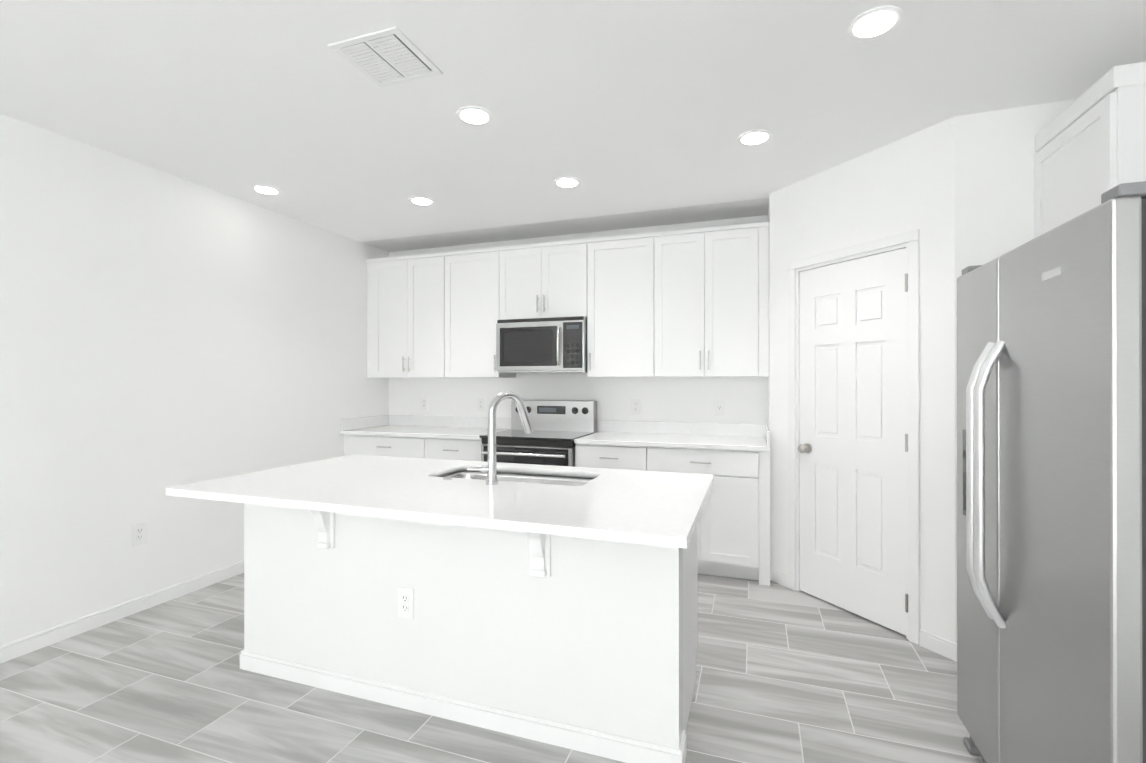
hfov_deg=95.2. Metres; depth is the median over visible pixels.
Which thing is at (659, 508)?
countertop
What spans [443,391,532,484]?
faucet
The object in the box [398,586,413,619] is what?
outlet
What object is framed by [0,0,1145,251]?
ceiling
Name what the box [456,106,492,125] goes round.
recessed light
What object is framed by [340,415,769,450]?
countertop
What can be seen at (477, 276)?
upper cabinet
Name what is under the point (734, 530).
base cabinet
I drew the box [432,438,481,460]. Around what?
base cabinet
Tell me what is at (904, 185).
wall
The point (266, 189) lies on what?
recessed light
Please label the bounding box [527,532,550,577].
corbel
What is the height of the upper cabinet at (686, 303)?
1.107 m
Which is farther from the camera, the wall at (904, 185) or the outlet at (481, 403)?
the outlet at (481, 403)
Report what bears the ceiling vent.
in the ceiling
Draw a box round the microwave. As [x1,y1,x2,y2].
[496,316,586,372]
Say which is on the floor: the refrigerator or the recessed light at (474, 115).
the refrigerator
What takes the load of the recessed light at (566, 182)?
in the ceiling
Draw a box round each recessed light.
[251,185,280,194]
[409,196,433,205]
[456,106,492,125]
[554,177,580,187]
[737,129,772,145]
[847,5,902,40]
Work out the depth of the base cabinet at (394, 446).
4.43 m
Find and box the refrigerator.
[957,181,1145,762]
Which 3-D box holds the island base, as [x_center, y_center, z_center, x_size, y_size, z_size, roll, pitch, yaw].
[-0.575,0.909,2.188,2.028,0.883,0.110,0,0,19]
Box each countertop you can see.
[166,454,713,547]
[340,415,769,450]
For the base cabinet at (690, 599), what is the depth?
1.99 m
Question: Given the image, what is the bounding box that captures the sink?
[443,471,594,485]
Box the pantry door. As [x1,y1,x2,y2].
[798,248,907,634]
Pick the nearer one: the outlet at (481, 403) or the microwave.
the microwave
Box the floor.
[0,573,984,762]
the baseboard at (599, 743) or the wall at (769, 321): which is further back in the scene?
the wall at (769, 321)
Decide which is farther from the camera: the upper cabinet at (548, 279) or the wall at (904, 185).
the upper cabinet at (548, 279)
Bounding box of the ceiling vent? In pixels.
[328,26,442,87]
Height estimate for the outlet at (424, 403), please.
0.128 m
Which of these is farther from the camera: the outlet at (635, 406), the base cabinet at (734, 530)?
the outlet at (635, 406)
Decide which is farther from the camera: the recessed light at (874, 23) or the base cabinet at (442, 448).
the base cabinet at (442, 448)
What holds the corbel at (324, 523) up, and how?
attached to the island base
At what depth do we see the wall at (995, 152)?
2.49 m
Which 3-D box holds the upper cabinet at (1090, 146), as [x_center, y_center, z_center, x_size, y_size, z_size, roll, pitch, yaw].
[2.208,-0.593,2.115,0.392,1.107,0.566,0,0,19]
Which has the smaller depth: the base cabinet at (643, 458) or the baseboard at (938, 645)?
the baseboard at (938, 645)
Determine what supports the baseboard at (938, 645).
attached to the wall at (904, 185)
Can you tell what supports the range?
on the floor
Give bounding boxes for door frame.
[788,229,919,644]
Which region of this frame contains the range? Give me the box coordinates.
[479,400,596,466]
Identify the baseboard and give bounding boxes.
[0,561,243,663]
[240,650,686,762]
[770,567,956,661]
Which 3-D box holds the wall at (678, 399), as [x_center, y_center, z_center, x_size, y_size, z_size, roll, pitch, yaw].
[0.606,0.035,4.400,5.117,2.640,0.100,0,0,19]
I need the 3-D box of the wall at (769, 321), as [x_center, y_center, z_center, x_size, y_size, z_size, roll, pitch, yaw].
[1.474,0.034,3.793,0.100,2.640,0.480,0,0,19]
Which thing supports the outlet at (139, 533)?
attached to the wall at (161, 332)
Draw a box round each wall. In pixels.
[0,114,388,644]
[389,215,767,431]
[768,195,769,428]
[770,116,954,642]
[955,99,1075,643]
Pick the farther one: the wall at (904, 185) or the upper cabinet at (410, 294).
the upper cabinet at (410, 294)
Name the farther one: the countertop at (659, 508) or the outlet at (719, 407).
the outlet at (719, 407)
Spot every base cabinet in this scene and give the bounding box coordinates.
[348,434,431,458]
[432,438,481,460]
[575,444,655,470]
[656,447,769,585]
[683,522,697,732]
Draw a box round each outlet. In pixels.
[132,522,146,546]
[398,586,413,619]
[421,397,427,409]
[478,397,484,410]
[631,399,640,413]
[715,400,724,415]
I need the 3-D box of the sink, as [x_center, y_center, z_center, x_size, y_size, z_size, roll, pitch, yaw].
[-0.271,0.571,2.464,0.830,0.205,0.410,0,0,19]
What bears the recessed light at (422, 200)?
in the ceiling
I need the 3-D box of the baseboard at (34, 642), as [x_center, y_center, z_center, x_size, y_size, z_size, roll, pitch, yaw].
[-3.053,1.308,1.627,0.013,0.083,6.430,0,0,19]
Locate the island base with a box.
[244,503,682,748]
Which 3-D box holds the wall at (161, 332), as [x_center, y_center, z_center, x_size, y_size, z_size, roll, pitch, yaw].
[-3.017,0.030,1.907,0.100,2.640,7.180,0,0,19]
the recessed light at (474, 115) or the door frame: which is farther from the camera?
the door frame
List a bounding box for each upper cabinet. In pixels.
[370,252,449,377]
[450,246,515,377]
[506,238,589,319]
[587,232,661,376]
[662,222,768,376]
[1034,61,1145,237]
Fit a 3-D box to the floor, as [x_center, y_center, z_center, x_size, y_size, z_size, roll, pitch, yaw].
[-0.599,1.378,1.068,5.217,0.060,7.180,0,0,19]
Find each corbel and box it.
[310,510,334,548]
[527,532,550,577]
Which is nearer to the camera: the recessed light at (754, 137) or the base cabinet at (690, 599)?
the base cabinet at (690, 599)

